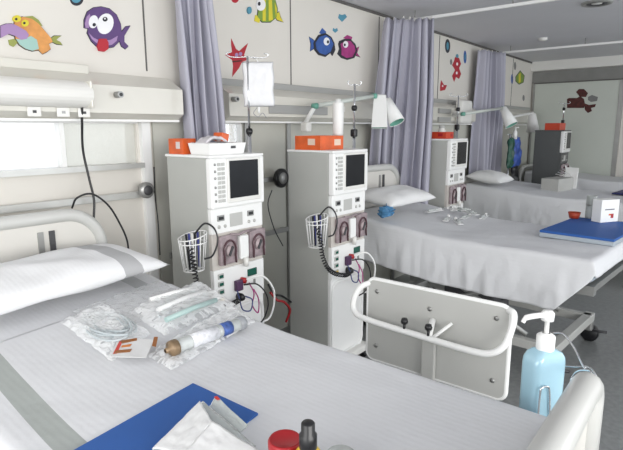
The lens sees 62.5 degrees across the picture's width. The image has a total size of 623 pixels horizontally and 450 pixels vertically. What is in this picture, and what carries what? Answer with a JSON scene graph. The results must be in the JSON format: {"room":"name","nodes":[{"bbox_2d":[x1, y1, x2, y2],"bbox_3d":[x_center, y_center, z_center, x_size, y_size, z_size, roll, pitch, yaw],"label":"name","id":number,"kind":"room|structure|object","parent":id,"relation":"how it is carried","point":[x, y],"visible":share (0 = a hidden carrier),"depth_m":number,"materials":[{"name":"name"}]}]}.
{"room":"hospital room","nodes":[
{"label":"hospital room","id":0,"kind":"room"},
{"bbox_2d":[0,0,532,279],"bbox_3d":[0.097,-0.544,4.329,0.120,2.570,11.300,8,14,38],"label":"wall","id":1,"kind":"structure","parent":0,"point":[56,17],"depth_m":2.99,"materials":[{"name":"paint"}]},
{"bbox_2d":[0,15,61,54],"bbox_3d":[-1.301,-0.887,2.394,0.015,0.169,0.283,8,14,38],"label":"sticker","id":2,"kind":"object","parent":1,"relation":"attached to","point":[27,32],"visible":1,"depth_m":2.38,"materials":[{"name":"paper"}]},
{"bbox_2d":[0,191,140,213],"bbox_3d":[-1.851,0.029,1.827,0.044,0.036,2.860,8,14,38],"label":"wall rail","id":3,"kind":"object","parent":1,"relation":"attached to","point":[5,209],"visible":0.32,"depth_m":2.54,"materials":[{"name":"metal"}]},
{"bbox_2d":[71,193,128,248],"bbox_3d":[-1.066,0.011,2.606,0.260,0.360,0.044,-6,12,-30],"label":"power cord","id":4,"kind":"object","parent":3,"relation":"hanging from","point":[81,195],"visible":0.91,"depth_m":2.60,"materials":[{"name":"black plastic"}]},
{"bbox_2d":[138,182,153,197],"bbox_3d":[-0.929,-0.195,2.870,0.064,0.090,0.090,8,14,38],"label":"gauge","id":5,"kind":"object","parent":3,"relation":"attached to","point":[145,189],"visible":1,"depth_m":2.84,"materials":[{"name":"grey metal"}]},
{"bbox_2d":[153,167,160,254],"bbox_3d":[-0.877,-0.077,2.919,0.014,0.503,0.040,-7,12,-31],"label":"power cord","id":6,"kind":"object","parent":5,"relation":"hanging from","point":[153,167],"visible":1,"depth_m":2.93,"materials":[{"name":"black plastic"}]},
{"bbox_2d":[0,121,144,177],"bbox_3d":[-2.008,-0.222,1.659,0.095,0.265,3.280,8,14,38],"label":"window","id":7,"kind":"structure","parent":1,"relation":"in","point":[62,167],"depth_m":2.71,"materials":[{"name":"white glass"}]},
{"bbox_2d":[70,0,82,5],"bbox_3d":[-1.161,-1.117,2.539,0.002,0.065,0.070,8,14,38],"label":"sticker","id":8,"kind":"object","parent":1,"relation":"attached to","point":[74,2],"visible":1,"depth_m":2.54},
{"bbox_2d":[0,57,183,121],"bbox_3d":[-1.909,-0.460,1.526,0.240,0.277,3.670,8,14,38],"label":"wall trunking","id":9,"kind":"structure","parent":1,"relation":"attached to","point":[30,90],"depth_m":2.46,"materials":[{"name":"white plastic"}]},
{"bbox_2d":[27,106,41,116],"bbox_3d":[-1.238,-0.506,2.294,0.008,0.044,0.060,8,14,38],"label":"socket","id":10,"kind":"object","parent":9,"relation":"attached to","point":[32,111],"depth_m":2.29,"materials":[{"name":"white plastic"}]},
{"bbox_2d":[0,76,93,107],"bbox_3d":[-2.029,-0.396,1.264,0.075,0.124,3.100,8,14,38],"label":"lamp","id":11,"kind":"object","parent":9,"relation":"attached to","point":[15,92],"depth_m":2.27,"materials":[{"name":"white plastic"}]},
{"bbox_2d":[56,107,69,116],"bbox_3d":[-1.157,-0.525,2.393,0.008,0.044,0.060,8,14,38],"label":"socket","id":12,"kind":"object","parent":9,"relation":"attached to","point":[60,111],"depth_m":2.39,"materials":[{"name":"white plastic"}]},
{"bbox_2d":[78,108,89,116],"bbox_3d":[-1.094,-0.540,2.470,0.008,0.044,0.060,8,14,38],"label":"socket","id":13,"kind":"object","parent":9,"relation":"attached to","point":[86,111],"depth_m":2.47,"materials":[{"name":"white plastic"}]},
{"bbox_2d":[81,107,94,217],"bbox_3d":[-1.105,-0.246,2.552,0.045,0.663,0.092,-6,12,-29],"label":"power cord","id":14,"kind":"object","parent":9,"relation":"hanging from","point":[82,138],"visible":0.78,"depth_m":2.57,"materials":[{"name":"black plastic"}]},
{"bbox_2d":[113,91,123,97],"bbox_3d":[-0.968,-0.655,2.580,0.048,0.032,0.032,8,14,38],"label":"outlet","id":15,"kind":"object","parent":9,"relation":"attached to","point":[116,94],"depth_m":2.57,"materials":[{"name":"silver plastic"}]},
{"bbox_2d":[83,6,129,51],"bbox_3d":[-1.057,-1.016,2.678,0.015,0.226,0.267,8,14,38],"label":"sticker","id":16,"kind":"object","parent":1,"relation":"attached to","point":[103,26],"visible":1,"depth_m":2.66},
{"bbox_2d":[142,0,147,70],"bbox_3d":[-0.925,-1.194,2.821,0.004,0.670,0.008,8,14,38],"label":"trim","id":17,"kind":"structure","parent":1,"relation":"attached to","point":[142,0],"depth_m":2.85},
{"bbox_2d":[138,122,158,278],"bbox_3d":[-0.941,0.201,3.037,0.030,1.590,0.055,8,14,38],"label":"trim","id":18,"kind":"structure","parent":1,"relation":"attached to","point":[144,127],"depth_m":2.96,"materials":[{"name":"plastic"}]},
{"bbox_2d":[169,226,288,258],"bbox_3d":[-0.525,0.105,3.512,0.044,0.036,1.080,8,14,38],"label":"wall rail","id":19,"kind":"object","parent":1,"relation":"attached to","point":[282,229],"visible":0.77,"depth_m":3.79,"materials":[{"name":"grey metal"}]},
{"bbox_2d":[225,123,242,141],"bbox_3d":[-0.639,-0.539,3.326,0.095,0.265,0.480,8,14,38],"label":"window","id":20,"kind":"structure","parent":1,"relation":"in","point":[237,126],"depth_m":3.48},
{"bbox_2d":[226,39,247,76],"bbox_3d":[-0.489,-1.099,3.387,0.004,0.244,0.208,8,14,38],"label":"sticker","id":21,"kind":"object","parent":1,"relation":"attached to","point":[236,62],"visible":0.99,"depth_m":3.38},
{"bbox_2d":[243,123,247,151],"bbox_3d":[-0.449,0.087,3.636,0.030,1.590,0.030,8,14,38],"label":"trim","id":22,"kind":"structure","parent":1,"relation":"attached to","point":[245,125],"depth_m":3.49,"materials":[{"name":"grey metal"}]},
{"bbox_2d":[247,0,283,22],"bbox_3d":[-0.311,-1.487,3.534,0.013,0.203,0.366,8,14,38],"label":"sticker","id":23,"kind":"object","parent":1,"relation":"attached to","point":[267,10],"visible":1,"depth_m":3.54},
{"bbox_2d":[264,177,273,182],"bbox_3d":[-0.382,-0.312,3.616,0.044,0.036,0.620,8,14,38],"label":"wall rail","id":24,"kind":"object","parent":1,"relation":"attached to","point":[266,179],"visible":0.08,"depth_m":3.67,"materials":[{"name":"grey metal"}]},
{"bbox_2d":[273,168,288,187],"bbox_3d":[-0.227,-0.341,3.728,0.064,0.140,0.140,8,14,38],"label":"gauge","id":25,"kind":"object","parent":24,"relation":"attached to","point":[281,177],"visible":1,"depth_m":3.69,"materials":[{"name":"black plastic"}]},
{"bbox_2d":[267,190,282,245],"bbox_3d":[-0.257,-0.042,3.710,0.018,0.432,0.159,8,14,38],"label":"power cord","id":26,"kind":"object","parent":25,"relation":"hanging from","point":[271,190],"visible":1,"depth_m":3.65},
{"bbox_2d":[285,123,290,326],"bbox_3d":[-0.176,0.023,3.968,0.030,1.590,0.040,8,14,38],"label":"trim","id":27,"kind":"structure","parent":1,"relation":"attached to","point":[287,125],"depth_m":3.92,"materials":[{"name":"grey metal"}]},
{"bbox_2d":[290,0,291,84],"bbox_3d":[-0.153,-1.373,3.762,0.004,0.670,0.008,8,14,38],"label":"trim","id":28,"kind":"structure","parent":1,"relation":"attached to","point":[290,0],"depth_m":3.77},
{"bbox_2d":[222,78,373,123],"bbox_3d":[0.024,-0.914,3.907,0.202,0.277,1.830,8,14,38],"label":"wall trunking","id":29,"kind":"structure","parent":1,"relation":"attached to","point":[293,103],"depth_m":3.69,"materials":[{"name":"grey metal"}]},
{"bbox_2d":[231,96,239,101],"bbox_3d":[-0.472,-0.779,3.182,0.048,0.032,0.032,8,14,38],"label":"outlet","id":30,"kind":"object","parent":29,"relation":"attached to","point":[233,98],"depth_m":3.17,"materials":[{"name":"black plastic"}]},
{"bbox_2d":[301,100,335,131],"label":"reading lamp","id":31,"kind":"object","parent":29,"relation":"attached to","point":[306,125],"depth_m":3.68,"materials":[{"name":"white plastic"}]},
{"bbox_2d":[341,93,386,128],"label":"reading lamp","id":32,"kind":"object","parent":29,"relation":"attached to","point":[379,117],"depth_m":4.01,"materials":[{"name":"white plastic"}]},
{"bbox_2d":[386,98,404,126],"bbox_3d":[0.631,-0.936,4.289,0.161,0.232,0.546,-2,11,-9],"label":"reading lamp","id":33,"kind":"object","parent":29,"relation":"attached to","point":[394,117],"visible":0.73,"depth_m":4.08,"materials":[{"name":"white plastic"}]},
{"bbox_2d":[309,28,334,56],"bbox_3d":[0.089,-1.440,4.050,0.008,0.214,0.339,8,14,38],"label":"sticker","id":34,"kind":"object","parent":1,"relation":"attached to","point":[323,45],"visible":1,"depth_m":4.05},
{"bbox_2d":[151,122,528,329],"bbox_3d":[1.324,-0.327,5.809,0.012,1.590,7.120,8,14,38],"label":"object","id":35,"kind":"structure","parent":1,"relation":"attached to","point":[269,139],"depth_m":3.84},
{"bbox_2d":[337,35,359,59],"bbox_3d":[0.321,-1.493,4.333,0.008,0.200,0.346,8,14,38],"label":"sticker","id":36,"kind":"object","parent":1,"relation":"attached to","point":[347,50],"visible":1,"depth_m":4.31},
{"bbox_2d":[331,0,531,63],"bbox_3d":[0.083,-1.773,3.976,0.015,0.020,11.100,8,14,38],"label":"trim","id":37,"kind":"structure","parent":1,"relation":"attached to","point":[337,1],"depth_m":5.46,"materials":[{"name":"metal"}]},
{"bbox_2d":[445,39,449,52],"bbox_3d":[1.527,-2.008,5.763,0.002,0.148,0.135,8,14,38],"label":"sticker","id":38,"kind":"object","parent":1,"relation":"attached to","point":[447,43],"visible":1,"depth_m":5.76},
{"bbox_2d":[432,98,475,124],"bbox_3d":[1.509,-1.252,5.683,0.244,0.277,1.450,8,14,38],"label":"wall trunking","id":39,"kind":"structure","parent":1,"relation":"attached to","point":[443,109],"depth_m":5.70,"materials":[{"name":"white plastic"}]},
{"bbox_2d":[437,117,450,121],"bbox_3d":[1.433,-1.137,5.539,0.020,0.050,0.300,8,14,38],"label":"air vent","id":40,"kind":"object","parent":39,"relation":"in","point":[439,119],"depth_m":5.51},
{"bbox_2d":[438,108,451,113],"bbox_3d":[1.432,-1.225,5.523,0.020,0.050,0.300,8,14,38],"label":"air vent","id":41,"kind":"object","parent":39,"relation":"in","point":[440,110],"depth_m":5.51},
{"bbox_2d":[452,106,517,128],"bbox_3d":[1.954,-1.227,5.830,1.289,0.268,0.262,-10,14,-42],"label":"reading lamp","id":42,"kind":"object","parent":39,"relation":"attached to","point":[509,120],"visible":0.97,"depth_m":6.13,"materials":[{"name":"white plastic"}]},
{"bbox_2d":[452,54,460,80],"bbox_3d":[1.701,-1.835,6.012,0.004,0.318,0.265,8,14,38],"label":"sticker","id":43,"kind":"object","parent":1,"relation":"attached to","point":[456,64],"visible":1,"depth_m":6.01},
{"bbox_2d":[515,71,524,83],"bbox_3d":[3.158,-2.231,7.776,0.003,0.210,0.430,8,14,38],"label":"sticker","id":44,"kind":"object","parent":1,"relation":"attached to","point":[519,78],"visible":1,"depth_m":7.77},
{"bbox_2d":[503,105,536,124],"bbox_3d":[2.966,-1.603,7.526,0.156,0.277,1.700,8,14,38],"label":"wall trunking","id":45,"kind":"structure","parent":1,"relation":"attached to","point":[515,110],"depth_m":7.61,"materials":[{"name":"plastic"}]},
{"bbox_2d":[514,112,539,132],"bbox_3d":[2.957,-1.446,7.214,0.664,0.294,0.178,-6,12,-28],"label":"reading lamp","id":46,"kind":"object","parent":45,"relation":"attached to","point":[532,123],"visible":0.8,"depth_m":7.27,"materials":[{"name":"white plastic"}]},
{"bbox_2d":[280,270,622,449],"bbox_3d":[2.327,1.093,2.810,6.000,0.100,11.300,8,14,38],"label":"floor","id":47,"kind":"structure","parent":0,"point":[604,354],"depth_m":3.67,"materials":[{"name":"plastic"}]},
{"bbox_2d":[165,52,274,322],"bbox_3d":[-0.508,0.052,2.825,0.640,1.957,0.462,-11,15,-44],"label":"machine","id":48,"kind":"object","parent":47,"relation":"on","point":[218,233],"visible":0.73,"depth_m":2.70,"materials":[{"name":"grey paint"}]},
{"bbox_2d":[168,138,195,153],"bbox_3d":[-0.686,-0.418,2.726,0.121,0.080,0.086,8,14,38],"label":"box","id":49,"kind":"object","parent":48,"relation":"on","point":[176,145],"visible":0.8,"depth_m":2.69,"materials":[{"name":"cardboard"}]},
{"bbox_2d":[177,230,206,272],"bbox_3d":[-0.591,0.132,2.583,0.130,0.195,0.166,8,14,38],"label":"wire basket","id":50,"kind":"object","parent":48,"relation":"on","point":[198,250],"depth_m":2.57,"materials":[{"name":"metal"}]},
{"bbox_2d":[188,142,245,154],"bbox_3d":[-0.494,-0.404,2.703,0.171,0.058,0.250,8,14,38],"label":"tray","id":51,"kind":"object","parent":48,"relation":"on","point":[211,148],"visible":0.91,"depth_m":2.63,"materials":[{"name":"plastic"}]},
{"bbox_2d":[195,132,228,142],"bbox_3d":[-0.516,-0.449,2.683,0.087,0.068,0.171,8,14,38],"label":"packet","id":52,"kind":"object","parent":51,"relation":"in","point":[219,137],"visible":0.93,"depth_m":2.68,"materials":[{"name":"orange plastic"}]},
{"bbox_2d":[206,156,263,209],"bbox_3d":[-0.391,-0.228,2.694,0.052,0.256,0.372,8,14,38],"label":"monitor","id":53,"kind":"object","parent":48,"relation":"on","point":[232,182],"depth_m":2.65,"materials":[{"name":"white plastic"}]},
{"bbox_2d":[242,58,274,117],"bbox_3d":[-0.292,-0.759,2.842,0.176,0.327,0.052,-1,11,-2],"label":"bag","id":54,"kind":"object","parent":48,"relation":"hanging from","point":[261,74],"visible":0.99,"depth_m":2.82,"materials":[{"name":"plastic"}]},
{"bbox_2d":[267,284,291,302],"bbox_3d":[-0.193,0.449,3.332,0.190,0.169,0.059,-9,13,-38],"label":"hose","id":55,"kind":"object","parent":48,"relation":"hanging from","point":[269,286],"visible":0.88,"depth_m":3.29,"materials":[{"name":"black plastic"}]},
{"bbox_2d":[269,291,290,322],"bbox_3d":[-0.191,0.531,3.297,0.065,0.251,0.173,8,14,38],"label":"hose","id":56,"kind":"object","parent":48,"relation":"attached to","point":[270,292],"visible":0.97,"depth_m":3.29,"materials":[{"name":"red plastic"}]},
{"bbox_2d":[0,209,603,449],"bbox_3d":[-0.447,0.668,1.625,2.219,1.189,0.970,8,14,38],"label":"hospital bed","id":57,"kind":"object","parent":47,"relation":"on","point":[574,422],"visible":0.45,"depth_m":2.15,"materials":[{"name":"plastic"}]},
{"bbox_2d":[0,273,166,341],"bbox_3d":[-0.446,0.496,1.592,2.033,0.258,1.005,8,14,38],"label":"sheet","id":58,"kind":"object","parent":57,"relation":"on","point":[38,315],"visible":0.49,"depth_m":1.98,"materials":[{"name":"fabric"}]},
{"bbox_2d":[0,243,169,314],"bbox_3d":[-1.042,0.193,2.051,0.398,0.136,0.880,7,13,33],"label":"pillow","id":59,"kind":"object","parent":58,"relation":"on","point":[27,281],"visible":1,"depth_m":1.99,"materials":[{"name":"fabric"}]},
{"bbox_2d":[0,284,546,449],"bbox_3d":[-0.287,0.548,1.472,1.647,0.261,1.026,8,14,38],"label":"sheet","id":60,"kind":"object","parent":58,"relation":"on","point":[58,391],"visible":0.76,"depth_m":1.43,"materials":[{"name":"fabric"}]},
{"bbox_2d":[60,303,150,360],"bbox_3d":[-0.725,0.361,1.827,0.446,0.055,0.204,9,14,41],"label":"package","id":61,"kind":"object","parent":60,"relation":"on","point":[95,327],"visible":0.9,"depth_m":1.80,"materials":[{"name":"white"}]},
{"bbox_2d":[72,281,181,326],"bbox_3d":[-0.688,0.310,2.064,0.281,0.036,0.436,6,12,31],"label":"wrapping","id":62,"kind":"object","parent":60,"relation":"on","point":[124,302],"visible":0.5,"depth_m":2.10,"materials":[{"name":"white"}]},
{"bbox_2d":[110,337,157,357],"bbox_3d":[-0.578,0.393,1.658,0.154,0.003,0.158,0,11,2],"label":"warning label","id":63,"kind":"object","parent":60,"relation":"on","point":[128,347],"visible":1,"depth_m":1.65,"materials":[{"name":"white paper"}]},
{"bbox_2d":[74,383,257,449],"bbox_3d":[-0.363,0.516,1.217,0.279,0.006,0.499,7,13,32],"label":"mat","id":64,"kind":"object","parent":60,"relation":"on","point":[144,430],"visible":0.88,"depth_m":1.30,"materials":[{"name":"plastic"}]},
{"bbox_2d":[152,396,258,449],"bbox_3d":[-0.211,0.485,1.142,0.210,0.058,0.330,-10,15,-43],"label":"paper package","id":65,"kind":"object","parent":64,"relation":"on","point":[217,427],"visible":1,"depth_m":1.17,"materials":[{"name":"white paper"}]},
{"bbox_2d":[128,281,234,334],"bbox_3d":[-0.511,0.311,2.071,0.340,0.055,0.432,8,14,38],"label":"package","id":66,"kind":"object","parent":60,"relation":"on","point":[195,297],"visible":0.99,"depth_m":2.00,"materials":[{"name":"white"}]},
{"bbox_2d":[148,306,255,369],"bbox_3d":[-0.355,0.369,1.823,0.191,0.062,0.526,5,12,26],"label":"package","id":67,"kind":"object","parent":60,"relation":"on","point":[187,342],"visible":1,"depth_m":1.75,"materials":[{"name":"white"}]},
{"bbox_2d":[268,429,298,449],"bbox_3d":[-0.054,0.491,1.059,0.070,0.113,0.070,8,14,38],"label":"lidded jar","id":68,"kind":"object","parent":60,"relation":"on","point":[284,439],"visible":0.86,"depth_m":1.04,"materials":[{"name":"red plastic"}]},
{"bbox_2d":[296,419,319,449],"bbox_3d":[-0.006,0.466,0.997,0.058,0.184,0.058,8,14,38],"label":"bottle","id":69,"kind":"object","parent":60,"relation":"on","point":[308,435],"visible":1,"depth_m":0.97,"materials":[{"name":"black plastic"}]},
{"bbox_2d":[328,445,353,449],"bbox_3d":[0.063,0.512,1.097,0.062,0.055,0.062,8,14,38],"label":"clear cup","id":70,"kind":"object","parent":60,"relation":"on","point":[335,447],"visible":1,"depth_m":1.12,"materials":[{"name":"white plastic"}]},
{"bbox_2d":[537,332,596,413],"bbox_3d":[0.697,0.452,1.420,0.148,0.242,0.216,-4,11,-19],"label":"wire holder","id":71,"kind":"object","parent":57,"relation":"hanging from","point":[563,334],"visible":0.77,"depth_m":1.43,"materials":[{"name":"silver metal"}]},
{"bbox_2d":[519,309,565,416],"bbox_3d":[0.650,0.393,1.462,0.139,0.313,0.070,-4,11,-19],"label":"bottle","id":72,"kind":"object","parent":71,"relation":"hanging from","point":[543,364],"visible":0.95,"depth_m":1.44,"materials":[{"name":"plastic"}]},
{"bbox_2d":[287,81,375,356],"bbox_3d":[0.098,0.009,3.327,0.581,1.852,0.462,-11,15,-44],"label":"machine","id":73,"kind":"object","parent":47,"relation":"on","point":[328,218],"visible":0.97,"depth_m":3.26,"materials":[{"name":"white plastic"}]},
{"bbox_2d":[305,213,328,248],"bbox_3d":[0.036,0.034,3.095,0.130,0.195,0.166,8,14,38],"label":"wire basket","id":74,"kind":"object","parent":73,"relation":"on","point":[320,221],"depth_m":3.08,"materials":[{"name":"metal"}]},
{"bbox_2d":[295,135,342,149],"bbox_3d":[0.050,-0.522,3.253,0.201,0.085,0.241,8,14,38],"label":"box","id":75,"kind":"object","parent":73,"relation":"on","point":[315,142],"visible":0.99,"depth_m":3.17,"materials":[{"name":"cardboard"}]},
{"bbox_2d":[333,99,343,135],"bbox_3d":[0.177,-0.671,3.403,0.074,0.319,0.074,8,14,38],"label":"canister","id":76,"kind":"object","parent":73,"relation":"on","point":[338,105],"visible":0.89,"depth_m":3.37,"materials":[{"name":"white plastic"}]},
{"bbox_2d":[329,151,367,195],"bbox_3d":[0.236,-0.326,3.207,0.052,0.256,0.372,8,14,38],"label":"monitor","id":77,"kind":"object","parent":73,"relation":"on","point":[347,169],"depth_m":3.15,"materials":[{"name":"white plastic"}]},
{"bbox_2d":[350,277,517,400],"bbox_3d":[0.565,0.682,2.350,0.776,0.888,0.456,8,14,38],"label":"panel","id":78,"kind":"object","parent":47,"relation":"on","point":[464,342],"visible":0.92,"depth_m":2.14,"materials":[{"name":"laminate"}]},
{"bbox_2d":[409,93,467,290],"bbox_3d":[1.262,-0.288,4.847,0.461,1.868,0.480,8,14,38],"label":"machine","id":79,"kind":"object","parent":47,"relation":"on","point":[448,163],"visible":0.41,"depth_m":4.64,"materials":[{"name":"white plastic"}]},
{"bbox_2d":[432,132,453,138],"bbox_3d":[1.190,-0.821,4.699,0.161,0.060,0.161,8,14,38],"label":"box","id":80,"kind":"object","parent":79,"relation":"on","point":[435,135],"visible":0.87,"depth_m":4.64,"materials":[{"name":"cardboard"}]},
{"bbox_2d":[446,140,467,170],"bbox_3d":[1.330,-0.638,4.675,0.052,0.262,0.372,8,14,38],"label":"monitor","id":81,"kind":"object","parent":79,"relation":"on","point":[456,150],"depth_m":4.60,"materials":[{"name":"white plastic"}]},
{"bbox_2d":[463,175,476,203],"bbox_3d":[2.803,-0.024,5.766,2.065,0.999,1.078,9,14,40],"label":"hospital bed","id":82,"kind":"object","parent":47,"relation":"on","point":[466,179],"visible":0.12,"depth_m":6.09,"materials":[{"name":"plastic"}]},
{"bbox_2d":[463,180,622,225],"bbox_3d":[2.847,-0.159,5.702,1.993,0.550,1.030,9,14,40],"label":"sheet","id":83,"kind":"object","parent":82,"relation":"on","point":[518,201],"visible":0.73,"depth_m":5.58,"materials":[{"name":"white fabric"}]},
{"bbox_2d":[466,170,513,183],"bbox_3d":[2.061,-0.555,5.919,0.397,0.150,0.460,9,14,40],"label":"pillow","id":84,"kind":"object","parent":83,"relation":"on","point":[485,176],"visible":1,"depth_m":5.79,"materials":[{"name":"white fabric"}]},
{"bbox_2d":[541,167,578,191],"bbox_3d":[2.871,-0.530,5.917,0.455,0.250,0.230,-9,14,-39],"label":"carton","id":85,"kind":"object","parent":83,"relation":"on","point":[569,181],"visible":0.94,"depth_m":5.85,"materials":[{"name":"cardboard"}]},
{"bbox_2d":[363,164,622,372],"bbox_3d":[1.217,0.215,3.847,1.875,1.249,0.973,10,14,42],"label":"hospital bed","id":86,"kind":"object","parent":47,"relation":"on","point":[378,175],"visible":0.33,"depth_m":3.73,"materials":[{"name":"plastic"}]},
{"bbox_2d":[364,202,622,309],"bbox_3d":[1.256,0.144,3.797,1.793,0.403,1.065,10,14,42],"label":"sheet","id":87,"kind":"object","parent":86,"relation":"on","point":[492,257],"visible":0.75,"depth_m":3.36,"materials":[{"name":"white fabric"}]},
{"bbox_2d":[377,203,395,217],"bbox_3d":[0.553,-0.108,3.802,0.128,0.106,0.132,8,14,38],"label":"wrapper","id":88,"kind":"object","parent":87,"relation":"on","point":[385,211],"visible":1,"depth_m":3.77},
{"bbox_2d":[365,185,435,206],"bbox_3d":[0.671,-0.240,4.112,0.377,0.144,0.660,10,14,42],"label":"pillow","id":89,"kind":"object","parent":87,"relation":"on","point":[394,195],"visible":0.92,"depth_m":3.95,"materials":[{"name":"white fabric"}]},
{"bbox_2d":[539,217,622,246],"bbox_3d":[1.958,0.035,3.583,0.455,0.046,0.730,10,15,43],"label":"binder","id":90,"kind":"object","parent":87,"relation":"on","point":[584,230],"visible":0.82,"depth_m":3.43,"materials":[{"name":"plastic"}]},
{"bbox_2d":[568,211,580,218],"bbox_3d":[2.003,-0.075,3.916,0.090,0.045,0.090,8,14,38],"label":"cup","id":91,"kind":"object","parent":90,"relation":"on","point":[572,214],"visible":1,"depth_m":3.89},
{"bbox_2d":[585,195,597,218],"bbox_3d":[2.124,-0.137,3.902,0.075,0.170,0.075,8,14,38],"label":"canister","id":92,"kind":"object","parent":90,"relation":"on","point":[589,201],"visible":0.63,"depth_m":3.88,"materials":[{"name":"white plastic"}]},
{"bbox_2d":[591,198,619,222],"bbox_3d":[2.154,-0.108,3.764,0.170,0.165,0.082,-4,11,-19],"label":"carton","id":93,"kind":"object","parent":90,"relation":"on","point":[603,209],"visible":1,"depth_m":3.73,"materials":[{"name":"white cardboard"}]},
{"bbox_2d":[519,163,532,181],"bbox_3d":[4.164,-0.339,7.424,2.065,0.999,1.018,8,14,38],"label":"hospital bed","id":94,"kind":"object","parent":47,"relation":"on","point":[523,168],"visible":0.14,"depth_m":7.71,"materials":[{"name":"plastic"}]},
{"bbox_2d":[524,170,622,191],"bbox_3d":[4.206,-0.581,7.343,1.985,0.335,0.972,8,14,38],"label":"sheet","id":95,"kind":"object","parent":94,"relation":"on","point":[585,181],"visible":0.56,"depth_m":7.09,"materials":[{"name":"white fabric"}]},
{"bbox_2d":[531,101,572,188],"bbox_3d":[3.280,-0.703,6.943,0.461,1.896,0.480,8,14,38],"label":"machine","id":96,"kind":"object","parent":47,"relation":"on","point":[551,147],"visible":0.4,"depth_m":6.76,"materials":[{"name":"white plastic"}]},
{"bbox_2d":[545,123,565,129],"bbox_3d":[3.233,-1.305,6.814,0.180,0.090,0.300,8,14,38],"label":"box","id":97,"kind":"object","parent":96,"relation":"on","point":[548,126],"visible":0.96,"depth_m":6.71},
{"bbox_2d":[560,131,571,152],"bbox_3d":[3.349,-1.095,6.762,0.052,0.274,0.372,8,14,38],"label":"monitor","id":98,"kind":"object","parent":96,"relation":"on","point":[565,136],"depth_m":6.66,"materials":[{"name":"white plastic"}]},
{"bbox_3d":[2.519,-0.438,6.691,0.487,1.474,0.510,8,14,38],"label":"stand","id":99,"kind":"object","parent":47,"relation":"on","visible":0},
{"bbox_2d":[506,136,514,168],"bbox_3d":[2.502,-0.915,6.457,0.090,0.402,0.183,8,14,38],"label":"plastic bag","id":100,"kind":"object","parent":99,"relation":"hanging from","point":[511,142],"visible":1,"depth_m":6.41,"materials":[{"name":"plastic"}]},
{"bbox_2d":[510,166,519,180],"bbox_3d":[2.638,-0.609,6.676,0.088,0.366,0.241,8,14,38],"label":"plastic bag","id":101,"kind":"object","parent":99,"relation":"hanging from","point":[514,170],"visible":0.53,"depth_m":6.62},
{"bbox_2d":[512,136,521,166],"bbox_3d":[2.650,-0.949,6.635,0.087,0.401,0.310,8,14,38],"label":"plastic bag","id":102,"kind":"object","parent":99,"relation":"hanging from","point":[518,152],"visible":0.72,"depth_m":6.58,"materials":[{"name":"plastic"}]},
{"bbox_2d":[342,0,622,61],"bbox_3d":[2.319,-1.531,2.317,6.000,0.100,11.300,8,14,38],"label":"ceiling","id":103,"kind":"structure","parent":0,"point":[564,22],"depth_m":5.08,"materials":[{"name":"paint"}]},
{"bbox_2d":[405,0,558,19],"bbox_3d":[2.918,-1.550,2.946,5.749,0.100,0.040,8,14,38],"label":"rail","id":104,"kind":"object","parent":103,"relation":"attached to","point":[513,4],"visible":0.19,"depth_m":4.13,"materials":[{"name":"grey metal"}]},
{"bbox_2d":[366,16,433,262],"bbox_3d":[0.771,-0.726,4.546,0.617,2.156,0.227,0,11,0],"label":"curtain","id":105,"kind":"object","parent":104,"relation":"hanging from","point":[405,72],"visible":0.58,"depth_m":4.50,"materials":[{"name":"fabric"}]},
{"bbox_2d":[502,38,622,52],"bbox_3d":[4.519,-1.921,4.896,5.749,0.100,0.040,8,14,38],"label":"rail","id":106,"kind":"object","parent":103,"relation":"attached to","point":[621,41],"visible":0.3,"depth_m":6.08,"materials":[{"name":"grey metal"}]},
{"bbox_2d":[468,49,505,174],"bbox_3d":[2.211,-1.101,6.522,0.567,2.155,0.171,-6,12,-30],"label":"curtain","id":107,"kind":"object","parent":106,"relation":"hanging from","point":[485,153],"visible":0.65,"depth_m":6.42,"materials":[{"name":"fabric"}]},
{"bbox_2d":[581,0,612,7],"bbox_3d":[2.371,-1.839,4.269,0.239,0.016,0.239,8,14,38],"label":"ceiling vent","id":108,"kind":"object","parent":103,"relation":"in","point":[592,3],"visible":1,"depth_m":4.25,"materials":[{"name":"grey metal"}]},
{"bbox_2d":[586,2,607,5],"bbox_3d":[2.371,-1.840,4.269,0.163,0.009,0.163,8,14,38],"label":"diffuser","id":109,"kind":"object","parent":108,"relation":"attached to","point":[587,3],"depth_m":4.27,"materials":[{"name":"white plastic"}]},
{"bbox_3d":[1.373,-1.191,1.065,5.749,0.100,0.040,8,14,38],"label":"rail","id":110,"kind":"object","parent":103,"relation":"attached to","visible":0},
{"bbox_2d":[175,0,225,141],"bbox_3d":[-0.630,-0.449,3.095,0.314,2.155,0.170,-7,13,-34],"label":"curtain","id":111,"kind":"object","parent":110,"relation":"hanging from","point":[201,86],"visible":0.34,"depth_m":2.96,"materials":[{"name":"fabric"}]},
{"bbox_2d":[527,84,622,176],"bbox_3d":[5.860,-1.010,6.714,5.800,2.570,0.120,8,14,38],"label":"wall","id":112,"kind":"structure","parent":0,"point":[619,168],"depth_m":7.67,"materials":[{"name":"paint"}]},
{"bbox_2d":[528,78,622,176],"bbox_3d":[4.067,-1.093,8.053,1.265,2.250,0.059,8,14,38],"label":"door","id":113,"kind":"structure","parent":112,"relation":"in","point":[595,134],"depth_m":7.84,"materials":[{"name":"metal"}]},
{"bbox_2d":[567,89,597,112],"bbox_3d":[4.121,-1.889,7.828,0.426,0.361,0.004,8,14,38],"label":"sticker","id":114,"kind":"object","parent":113,"relation":"attached to","point":[578,102],"visible":0.99,"depth_m":7.83,"materials":[{"name":"paper"}]},
{"bbox_2d":[531,55,622,71],"bbox_3d":[5.775,-2.185,6.390,5.799,0.140,0.140,8,14,38],"label":"trim","id":115,"kind":"structure","parent":112,"relation":"attached to","point":[617,60],"depth_m":7.71,"materials":[{"name":"white plastic"}]},
{"bbox_2d":[532,66,622,83],"bbox_3d":[5.811,-2.036,6.462,5.799,0.180,0.030,8,14,38],"label":"trim","id":116,"kind":"structure","parent":112,"relation":"attached to","point":[614,72],"depth_m":7.82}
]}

